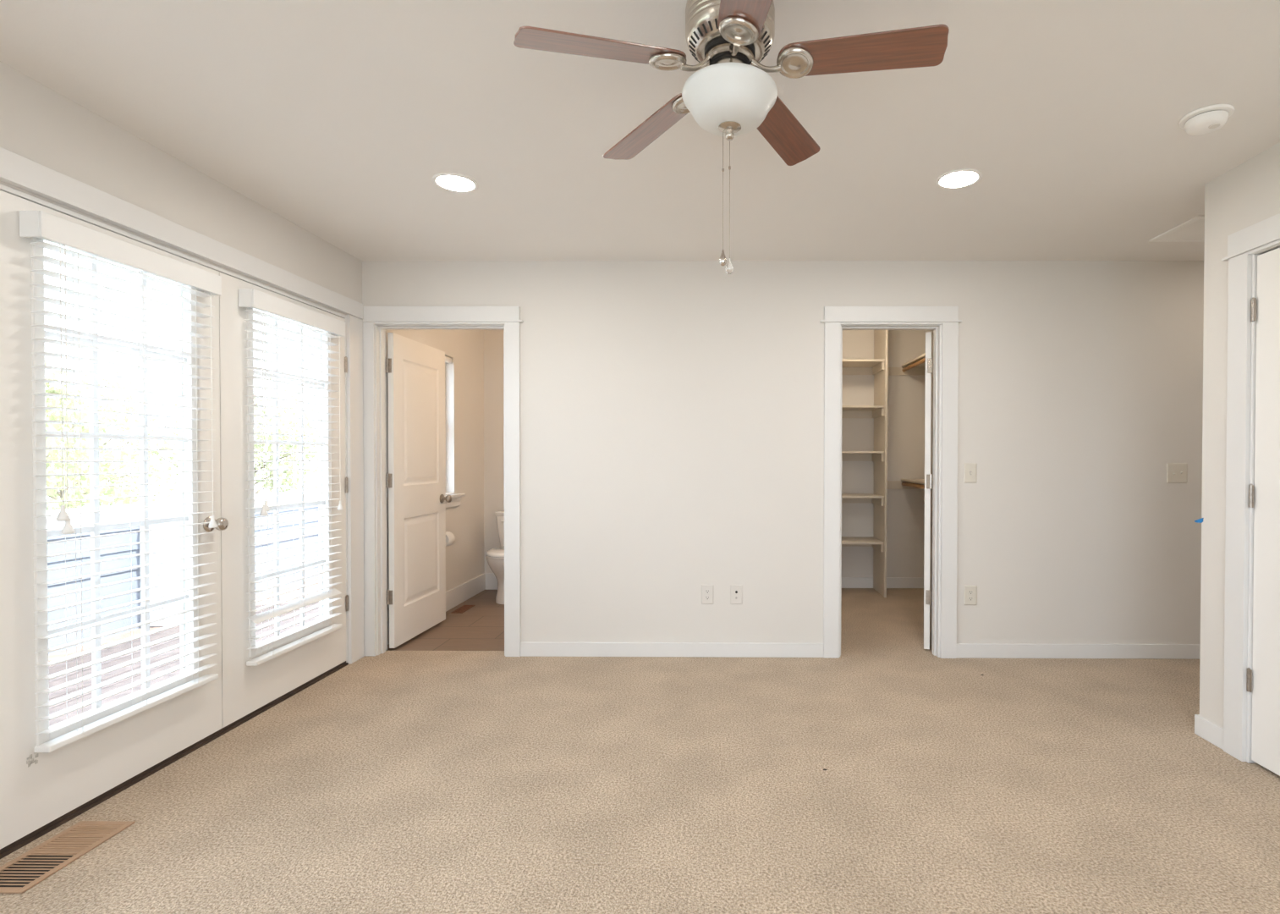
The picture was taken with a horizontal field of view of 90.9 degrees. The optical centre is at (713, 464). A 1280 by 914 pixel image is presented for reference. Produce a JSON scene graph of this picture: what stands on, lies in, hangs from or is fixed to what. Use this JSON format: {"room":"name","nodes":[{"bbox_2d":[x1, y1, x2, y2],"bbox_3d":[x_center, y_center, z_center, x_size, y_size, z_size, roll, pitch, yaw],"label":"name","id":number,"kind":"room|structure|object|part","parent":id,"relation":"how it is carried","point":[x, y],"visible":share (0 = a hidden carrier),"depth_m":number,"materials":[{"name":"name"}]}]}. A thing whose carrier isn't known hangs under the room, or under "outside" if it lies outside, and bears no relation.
{"room":"empty bedroom","nodes":[
{"label":"empty bedroom","id":0,"kind":"room"},
{"bbox_2d":[0,60,484,620],"bbox_3d":[-2.260,0.042,2.107,0.155,2.560,7.985,0,1,0],"label":"wall","id":1,"kind":"structure","parent":0,"point":[40,124],"depth_m":2.78,"materials":[{"name":"paint"}]},
{"bbox_2d":[0,190,228,849],"bbox_3d":[-2.172,0.164,2.312,0.123,2.020,0.913,0,1,0],"label":"door","id":2,"kind":"structure","parent":1,"relation":"in","point":[37,788],"depth_m":2.09,"materials":[{"name":"white paint"}]},
{"bbox_3d":[-2.204,0.059,2.327,0.058,1.702,0.632,0,1,0],"label":"glazing frame","id":3,"kind":"part","parent":2,"relation":"part of","materials":[{"name":"white paint"}]},
{"bbox_3d":[-2.145,0.255,2.707,0.073,0.068,0.068,0,1,0],"label":"knob","id":4,"kind":"part","parent":2,"relation":"part of","materials":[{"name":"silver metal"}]},
{"bbox_2d":[19,210,221,752],"bbox_3d":[-2.136,0.057,2.332,0.088,1.722,0.716,0,1,0],"label":"window blind","id":5,"kind":"object","parent":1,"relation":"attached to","point":[40,224],"visible":1,"depth_m":2.24,"materials":[{"name":"white plastic"}]},
{"bbox_3d":[-2.119,-0.290,2.030,0.010,0.881,0.003,0,1,0],"label":"lift cord","id":6,"kind":"part","parent":5,"relation":"part of","materials":[{"name":"white fabric"}]},
{"bbox_3d":[-2.119,-0.268,2.046,0.010,0.925,0.003,0,1,0],"label":"lift cord","id":7,"kind":"part","parent":5,"relation":"part of","materials":[{"name":"white fabric"}]},
{"bbox_3d":[-2.147,0.083,2.101,0.055,1.643,0.010,0,1,0],"label":"ladder cord","id":8,"kind":"part","parent":5,"relation":"part of","materials":[{"name":"white fabric"}]},
{"bbox_3d":[-2.147,0.906,2.341,0.052,0.020,0.678,0,1,0],"label":"rail","id":9,"kind":"part","parent":5,"relation":"part of","materials":[{"name":"white plastic"}]},
{"bbox_3d":[-2.146,0.080,2.336,0.055,1.643,0.010,0,1,0],"label":"ladder cord","id":10,"kind":"part","parent":5,"relation":"part of","materials":[{"name":"white fabric"}]},
{"bbox_3d":[-2.144,0.077,2.571,0.055,1.643,0.010,0,1,0],"label":"ladder cord","id":11,"kind":"part","parent":5,"relation":"part of","materials":[{"name":"white fabric"}]},
{"bbox_3d":[-2.112,-0.253,2.627,0.016,0.970,0.003,0,1,0],"label":"tilt cord","id":12,"kind":"part","parent":5,"relation":"part of","materials":[{"name":"white fabric"}]},
{"bbox_2d":[0,146,523,663],"bbox_3d":[-1.756,0.110,2.846,1.154,2.169,2.287,0,1,0],"label":"door frame","id":13,"kind":"structure","parent":1,"relation":"attached to","point":[16,170],"depth_m":3.84,"materials":[{"name":"white paint"}]},
{"bbox_2d":[219,271,348,727],"bbox_3d":[-2.199,0.153,3.231,0.066,2.020,0.966,0,1,1],"label":"door","id":14,"kind":"structure","parent":1,"relation":"in","point":[245,689],"depth_m":2.95,"materials":[{"name":"white paint"}]},
{"bbox_3d":[-2.199,0.049,3.243,0.058,1.702,0.628,0,1,0],"label":"glazing frame","id":15,"kind":"part","parent":14,"relation":"part of","materials":[{"name":"glass"}]},
{"bbox_2d":[238,288,345,665],"bbox_3d":[-2.131,0.059,3.227,0.088,1.740,0.706,0,1,0],"label":"window blind","id":16,"kind":"object","parent":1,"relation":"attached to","point":[251,298],"visible":1,"depth_m":3.15,"materials":[{"name":"white plastic"}]},
{"bbox_3d":[-2.113,-0.266,2.931,0.010,0.943,0.003,0,1,0],"label":"lift cord","id":17,"kind":"part","parent":16,"relation":"part of","materials":[{"name":"white fabric"}]},
{"bbox_3d":[-2.113,-0.275,2.946,0.010,0.925,0.003,0,1,0],"label":"lift cord","id":18,"kind":"part","parent":16,"relation":"part of","materials":[{"name":"white fabric"}]},
{"bbox_3d":[-2.141,0.084,3.001,0.055,1.661,0.010,0,1,0],"label":"ladder cord","id":19,"kind":"part","parent":16,"relation":"part of","materials":[{"name":"white fabric"}]},
{"bbox_3d":[-2.141,0.917,3.236,0.052,0.020,0.668,0,1,0],"label":"rail","id":20,"kind":"part","parent":16,"relation":"part of","materials":[{"name":"white plastic"}]},
{"bbox_3d":[-2.140,0.082,3.231,0.055,1.661,0.010,0,1,0],"label":"ladder cord","id":21,"kind":"part","parent":16,"relation":"part of","materials":[{"name":"white fabric"}]},
{"bbox_3d":[-2.138,0.079,3.461,0.055,1.661,0.010,0,1,0],"label":"ladder cord","id":22,"kind":"part","parent":16,"relation":"part of","materials":[{"name":"white fabric"}]},
{"bbox_3d":[-2.106,-0.261,3.517,0.016,0.967,0.003,0,1,0],"label":"tilt cord","id":23,"kind":"part","parent":16,"relation":"part of","materials":[{"name":"white fabric"}]},
{"bbox_2d":[385,332,451,648],"bbox_3d":[-2.045,0.160,4.345,0.181,2.010,0.732,0,1,2],"label":"door","id":24,"kind":"structure","parent":1,"relation":"in","point":[416,475],"depth_m":4.28,"materials":[{"name":"white paint"}]},
{"bbox_3d":[-1.983,0.248,4.648,0.073,0.068,0.068,0,1,2],"label":"knob","id":25,"kind":"part","parent":24,"relation":"part of","materials":[{"name":"metal"}]},
{"bbox_2d":[444,356,452,363],"bbox_3d":[-2.196,-0.863,4.855,0.052,0.052,0.699,0,1,0],"label":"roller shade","id":26,"kind":"object","parent":1,"relation":"attached to","point":[448,359],"visible":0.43,"depth_m":5.15,"materials":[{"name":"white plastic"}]},
{"bbox_2d":[444,373,465,507],"bbox_3d":[-2.203,-0.272,4.864,0.165,1.235,0.945,0,1,0],"label":"window","id":27,"kind":"structure","parent":1,"relation":"in","point":[455,501],"depth_m":5.21,"materials":[{"name":"white paint"}]},
{"bbox_3d":[-2.260,-0.325,4.864,0.050,1.130,0.705,0,1,0],"label":"frame","id":28,"kind":"part","parent":27,"relation":"part of","materials":[{"name":"white paint"}]},
{"bbox_3d":[-2.178,0.290,4.870,0.115,0.111,0.945,0,1,0],"label":"sill","id":29,"kind":"part","parent":27,"relation":"part of","materials":[{"name":"white paint"}]},
{"bbox_2d":[483,329,504,572],"bbox_3d":[-1.084,-0.043,4.990,2.161,2.452,2.013,0,1,0],"label":"wall","id":30,"kind":"structure","parent":0,"point":[493,338],"depth_m":5.88,"materials":[{"name":"paint"}]},
{"bbox_2d":[387,572,497,644],"bbox_3d":[-1.144,1.106,4.946,2.046,0.154,1.898,0,1,0],"label":"baseboard","id":31,"kind":"structure","parent":30,"relation":"attached to","point":[463,592],"depth_m":5.50,"materials":[{"name":"white paint"}]},
{"bbox_2d":[0,587,1279,913],"bbox_3d":[0.788,1.267,2.102,5.946,0.120,7.685,0,1,0],"label":"floor","id":32,"kind":"structure","parent":0,"point":[394,782],"depth_m":2.29,"materials":[{"name":"beige carpet"}]},
{"bbox_2d":[0,820,135,893],"bbox_3d":[-2.037,1.201,1.933,0.185,0.006,0.343,0,1,0],"label":"floor vent","id":33,"kind":"object","parent":32,"relation":"in","point":[44,859],"visible":1,"depth_m":1.93,"materials":[{"name":"beige metal"}]},
{"bbox_2d":[0,660,348,858],"bbox_3d":[-2.265,1.197,2.790,0.181,0.054,1.852,0,1,0],"label":"threshold","id":34,"kind":"object","parent":32,"relation":"on","point":[15,845],"visible":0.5,"depth_m":2.41,"materials":[{"name":"brown metal"}]},
{"bbox_2d":[451,604,474,613],"bbox_3d":[-2.050,1.177,5.127,0.090,0.005,0.260,0,1,0],"label":"floor vent","id":35,"kind":"object","parent":32,"relation":"in","point":[460,610],"visible":1,"depth_m":5.10,"materials":[{"name":"brown metal"}]},
{"bbox_2d":[485,510,504,604],"bbox_3d":[-1.767,0.801,5.527,0.462,0.750,0.716,0,1,0],"label":"toilet","id":36,"kind":"object","parent":32,"relation":"on","point":[495,557],"visible":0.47,"depth_m":5.32,"materials":[{"name":"ceramic"}]},
{"bbox_3d":[-1.767,0.769,5.414,0.398,0.018,0.492,0,1,0],"label":"seat","id":37,"kind":"part","parent":36,"relation":"part of","materials":[{"name":"ceramic"}]},
{"bbox_3d":[-1.767,0.743,5.415,0.394,0.029,0.490,0,1,0],"label":"seat lid","id":38,"kind":"part","parent":36,"relation":"part of","materials":[{"name":"ceramic"}]},
{"bbox_3d":[-1.768,0.978,5.429,0.386,0.397,0.498,0,1,0],"label":"bowl","id":39,"kind":"part","parent":36,"relation":"part of","materials":[{"name":"ceramic"}]},
{"bbox_3d":[-1.764,0.442,5.777,0.462,0.038,0.208,0,1,0],"label":"tank lid","id":40,"kind":"part","parent":36,"relation":"part of","materials":[{"name":"ceramic"}]},
{"bbox_3d":[-1.765,0.623,5.779,0.444,0.325,0.192,0,1,0],"label":"tank","id":41,"kind":"part","parent":36,"relation":"part of","materials":[{"name":"ceramic"}]},
{"bbox_2d":[841,329,887,597],"bbox_3d":[0.959,-0.054,5.723,1.143,2.440,0.409,0,1,0],"label":"closet shelving","id":42,"kind":"object","parent":32,"relation":"on","point":[877,366],"visible":0.64,"depth_m":5.70,"materials":[{"name":"paint"}]},
{"bbox_3d":[0.947,0.690,5.747,1.122,0.019,0.379,0,1,0],"label":"shelf","id":43,"kind":"part","parent":42,"relation":"part of","materials":[{"name":"paint"}]},
{"bbox_3d":[0.948,0.280,5.742,1.122,0.019,0.379,0,1,0],"label":"shelf","id":44,"kind":"part","parent":42,"relation":"part of","materials":[{"name":"paint"}]},
{"bbox_3d":[0.949,-0.118,5.738,1.122,0.019,0.379,0,1,0],"label":"shelf","id":45,"kind":"part","parent":42,"relation":"part of","materials":[{"name":"paint"}]},
{"bbox_3d":[0.949,-0.522,5.733,1.122,0.019,0.379,0,1,0],"label":"shelf","id":46,"kind":"part","parent":42,"relation":"part of","materials":[{"name":"paint"}]},
{"bbox_3d":[0.950,-0.930,5.728,1.122,0.019,0.379,0,1,0],"label":"shelf","id":47,"kind":"part","parent":42,"relation":"part of","materials":[{"name":"paint"}]},
{"bbox_3d":[1.520,-0.053,5.713,0.020,2.440,0.396,0,1,0],"label":"panel","id":48,"kind":"part","parent":42,"relation":"part of","materials":[{"name":"paint"}]},
{"bbox_2d":[0,0,1279,261],"bbox_3d":[0.790,-1.293,2.073,6.251,0.120,7.985,0,1,0],"label":"ceiling","id":49,"kind":"structure","parent":0,"point":[337,118],"depth_m":2.24,"materials":[{"name":"paint"}]},
{"bbox_2d":[432,172,478,192],"bbox_3d":[-1.136,-1.240,2.755,0.190,0.006,0.190,0,1,0],"label":"recessed light","id":50,"kind":"object","parent":49,"relation":"in","point":[449,181],"visible":1,"depth_m":2.75,"materials":[{"name":"white plastic"}]},
{"bbox_2d":[513,0,949,274],"bbox_3d":[0.055,-0.863,1.609,1.037,0.731,1.024,0,1,0],"label":"ceiling fan","id":51,"kind":"object","parent":49,"relation":"hanging from","point":[733,95],"visible":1,"depth_m":1.56,"materials":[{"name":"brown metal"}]},
{"bbox_3d":[-0.261,-0.995,1.496,0.414,0.006,0.120,-8,17,-24],"label":"blade","id":52,"kind":"part","parent":51,"relation":"part of","materials":[{"name":"brown wood"}]},
{"bbox_3d":[-0.182,-1.010,1.877,0.120,0.006,0.414,-21,10,-41],"label":"blade","id":53,"kind":"part","parent":51,"relation":"part of","materials":[{"name":"brown wood"}]},
{"bbox_3d":[0.025,-0.721,1.643,0.006,0.313,0.006,0,1,0],"label":"pull chain","id":54,"kind":"part","parent":51,"relation":"part of","materials":[{"name":"silver metal"}]},
{"bbox_3d":[0.042,-0.708,1.631,0.006,0.338,0.006,0,1,0],"label":"pull chain","id":55,"kind":"part","parent":51,"relation":"part of","materials":[{"name":"silver metal"}]},
{"bbox_3d":[0.042,-0.931,1.633,0.249,0.102,0.249,0,1,0],"label":"lamp shade","id":56,"kind":"part","parent":51,"relation":"part of","materials":[{"name":"white glass"}]},
{"bbox_3d":[0.077,-1.005,1.302,0.120,0.006,0.414,10,5,-7],"label":"blade","id":57,"kind":"part","parent":51,"relation":"part of","materials":[{"name":"brown wood"}]},
{"bbox_3d":[0.206,-1.031,1.919,0.120,0.006,0.414,-16,-9,29],"label":"blade","id":58,"kind":"part","parent":51,"relation":"part of","materials":[{"name":"brown wood"}]},
{"bbox_3d":[0.366,-1.027,1.564,0.414,0.006,0.120,2,-10,12],"label":"blade","id":59,"kind":"part","parent":51,"relation":"part of","materials":[{"name":"brown wood"}]},
{"bbox_2d":[935,168,982,188],"bbox_3d":[1.060,-1.236,2.709,0.190,0.006,0.190,0,1,0],"label":"recessed light","id":60,"kind":"object","parent":49,"relation":"in","point":[958,178],"visible":1,"depth_m":2.71,"materials":[{"name":"white plastic"}]},
{"bbox_2d":[1148,214,1204,241],"bbox_3d":[2.690,-1.238,3.288,0.565,0.010,0.357,0,1,0],"label":"attic access hatch","id":61,"kind":"object","parent":49,"relation":"in","point":[1192,230],"visible":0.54,"depth_m":3.34,"materials":[{"name":"white paint"}]},
{"bbox_2d":[1178,104,1234,135],"bbox_3d":[1.738,-1.208,2.210,0.156,0.049,0.156,0,1,0],"label":"smoke detector","id":62,"kind":"object","parent":49,"relation":"attached to","point":[1206,119],"visible":1,"depth_m":2.18,"materials":[{"name":"white plastic"}]},
{"bbox_2d":[362,260,1203,643],"bbox_3d":[0.802,-0.034,3.914,5.946,2.440,0.115,0,1,0],"label":"wall","id":63,"kind":"structure","parent":0,"point":[672,412],"depth_m":3.86,"materials":[{"name":"paint"}]},
{"bbox_2d":[701,584,714,604],"bbox_3d":[-0.038,0.798,3.867,0.076,0.120,0.008,0,1,0],"label":"wall outlet","id":64,"kind":"object","parent":63,"relation":"attached to","point":[706,590],"visible":1,"depth_m":3.87,"materials":[{"name":"white plastic"}]},
{"bbox_2d":[730,584,742,604],"bbox_3d":[0.141,0.799,3.864,0.076,0.120,0.012,0,1,0],"label":"cable plate","id":65,"kind":"object","parent":63,"relation":"attached to","point":[736,590],"visible":1,"depth_m":3.86,"materials":[{"name":"white plastic"}]},
{"bbox_2d":[520,642,1200,659],"bbox_3d":[1.288,1.144,3.861,4.969,0.088,0.013,0,1,0],"label":"baseboard","id":66,"kind":"structure","parent":63,"relation":"attached to","point":[527,649],"depth_m":3.86,"materials":[{"name":"white paint"}]},
{"bbox_2d":[820,306,961,658],"bbox_3d":[1.084,0.108,3.900,0.860,2.158,0.143,0,1,0],"label":"door frame","id":67,"kind":"structure","parent":63,"relation":"attached to","point":[944,321],"depth_m":3.84,"materials":[{"name":"white paint"}]},
{"bbox_2d":[964,585,977,604],"bbox_3d":[1.583,0.802,3.857,0.076,0.120,0.008,0,1,0],"label":"wall outlet","id":68,"kind":"object","parent":63,"relation":"attached to","point":[970,591],"visible":1,"depth_m":3.86,"materials":[{"name":"white plastic"}]},
{"bbox_2d":[964,462,977,482],"bbox_3d":[1.579,0.048,3.843,0.076,0.120,0.019,0,1,0],"label":"light switch","id":69,"kind":"object","parent":63,"relation":"attached to","point":[969,468],"visible":1,"depth_m":3.85,"materials":[{"name":"white plastic"}]},
{"bbox_2d":[1166,462,1187,482],"bbox_3d":[2.844,0.048,3.835,0.124,0.120,0.019,0,1,0],"label":"light switch","id":70,"kind":"object","parent":63,"relation":"attached to","point":[1176,472],"visible":1,"depth_m":3.84,"materials":[{"name":"white plastic"}]},
{"bbox_2d":[841,329,933,576],"bbox_3d":[1.232,-0.046,5.006,1.930,2.440,2.073,0,1,0],"label":"wall","id":71,"kind":"structure","parent":0,"point":[906,394],"depth_m":5.92,"materials":[{"name":"paint"}]},
{"bbox_2d":[841,576,923,587],"bbox_3d":[1.236,1.114,5.934,1.700,0.100,0.013,0,1,0],"label":"baseboard","id":72,"kind":"structure","parent":71,"relation":"attached to","point":[847,582],"depth_m":5.92,"materials":[{"name":"white paint"}]},
{"bbox_2d":[886,478,924,488],"bbox_3d":[1.805,0.267,5.334,0.554,0.260,1.184,0,1,0],"label":"closet shelf","id":73,"kind":"object","parent":71,"relation":"attached to","point":[903,483],"visible":0.24,"depth_m":5.91,"materials":[{"name":"paint"}]},
{"bbox_3d":[1.785,0.184,5.329,0.033,0.033,1.156,0,1,0],"label":"hanging rod","id":74,"kind":"part","parent":73,"relation":"part of","materials":[{"name":"brown wood"}]},
{"bbox_2d":[887,352,925,375],"bbox_3d":[1.807,-0.805,5.322,0.554,0.260,1.184,0,1,0],"label":"closet shelf","id":75,"kind":"object","parent":71,"relation":"attached to","point":[916,366],"visible":0.35,"depth_m":5.89,"materials":[{"name":"paint"}]},
{"bbox_3d":[1.787,-0.888,5.317,0.033,0.033,1.156,0,1,0],"label":"hanging rod","id":76,"kind":"part","parent":75,"relation":"part of","materials":[{"name":"brown wood"}]},
{"bbox_2d":[922,331,933,648],"bbox_3d":[1.484,0.163,4.243,0.181,2.018,0.596,0,1,25],"label":"door","id":77,"kind":"structure","parent":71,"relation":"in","point":[927,500],"depth_m":3.99,"materials":[{"name":"white paint"}]},
{"bbox_2d":[1199,142,1279,727],"bbox_3d":[2.209,0.007,0.506,0.115,2.440,4.539,0,1,0],"label":"wall","id":78,"kind":"structure","parent":0,"point":[1248,194],"depth_m":2.69,"materials":[{"name":"paint"}]},
{"bbox_2d":[1194,517,1203,522],"bbox_3d":[2.159,0.244,2.782,0.008,0.024,0.034,0,1,-33],"label":"scrap","id":79,"kind":"object","parent":78,"relation":"attached to","point":[1200,520],"visible":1,"depth_m":2.78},
{"bbox_2d":[1194,714,1223,749],"bbox_3d":[2.944,1.184,0.521,1.615,0.088,4.552,0,1,0],"label":"baseboard","id":80,"kind":"structure","parent":78,"relation":"attached to","point":[1206,729],"depth_m":2.72,"materials":[{"name":"white paint"}]},
{"bbox_2d":[1221,213,1279,762],"bbox_3d":[2.205,0.129,2.138,0.143,2.160,1.020,0,1,0],"label":"door frame","id":81,"kind":"structure","parent":78,"relation":"attached to","point":[1244,245],"depth_m":2.55,"materials":[{"name":"white paint"}]},
{"bbox_2d":[1246,247,1279,775],"bbox_3d":[2.150,0.181,2.148,0.108,2.027,0.766,0,1,0],"label":"door","id":82,"kind":"structure","parent":78,"relation":"in","point":[1264,677],"depth_m":2.46,"materials":[{"name":"white paint"}]},
{"label":"outside","id":83,"kind":"structure","parent":0,"visible":0},
{"bbox_2d":[48,575,318,726],"bbox_3d":[-3.333,1.262,3.286,1.997,0.030,12.500,0,1,0],"label":"deck","id":84,"kind":"object","parent":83,"point":[59,667],"visible":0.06,"depth_m":4.00,"materials":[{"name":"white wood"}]},
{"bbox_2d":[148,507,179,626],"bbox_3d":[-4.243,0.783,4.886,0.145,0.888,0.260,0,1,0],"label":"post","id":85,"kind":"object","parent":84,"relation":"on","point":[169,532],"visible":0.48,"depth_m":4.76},
{"bbox_2d":[46,488,318,654],"bbox_3d":[-4.386,1.230,3.292,0.190,1.830,12.500,0,1,0],"label":"wall","id":86,"kind":"structure","parent":84,"relation":"attached to","point":[116,515],"depth_m":4.54,"materials":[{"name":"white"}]},
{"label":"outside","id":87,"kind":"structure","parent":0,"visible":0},
{"bbox_2d":[46,494,178,510],"bbox_3d":[-32.180,4.047,20.251,55.400,0.200,100.000,0,1,0],"label":"ground","id":88,"kind":"structure","parent":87,"point":[164,497],"depth_m":60.94,"materials":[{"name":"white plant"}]},
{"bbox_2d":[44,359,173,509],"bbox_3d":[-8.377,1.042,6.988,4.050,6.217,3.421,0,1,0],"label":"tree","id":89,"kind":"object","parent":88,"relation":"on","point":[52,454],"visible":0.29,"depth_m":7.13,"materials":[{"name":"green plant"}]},
{"bbox_2d":[45,366,178,510],"bbox_3d":[-14.630,0.844,14.394,4.618,6.425,4.787,0,1,0],"label":"tree","id":90,"kind":"object","parent":88,"relation":"on","point":[59,493],"visible":0.09,"depth_m":14.85,"materials":[{"name":"green plant"}]},
{"bbox_2d":[60,377,318,501],"bbox_3d":[-8.975,0.734,12.207,4.354,6.714,4.579,0,1,17],"label":"tree","id":91,"kind":"object","parent":88,"relation":"on","point":[259,447],"visible":0.1,"depth_m":11.46,"materials":[{"name":"green plant"}]},
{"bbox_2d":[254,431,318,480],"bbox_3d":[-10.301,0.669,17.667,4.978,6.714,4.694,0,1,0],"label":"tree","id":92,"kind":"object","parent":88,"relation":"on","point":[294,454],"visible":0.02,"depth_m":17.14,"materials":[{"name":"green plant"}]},
{"bbox_3d":[-2.124,0.571,4.878,0.085,0.052,0.182,0,1,0],"label":"toilet paper holder","id":93,"kind":"object","parent":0,"visible":0},
{"bbox_2d":[445,531,455,546],"bbox_3d":[-2.094,0.579,4.878,0.112,0.112,0.108,0,1,0],"label":"toilet paper roll","id":94,"kind":"object","parent":93,"relation":"hanging from","point":[450,538],"visible":0.42,"depth_m":4.86,"materials":[{"name":"white paper"}]}
]}

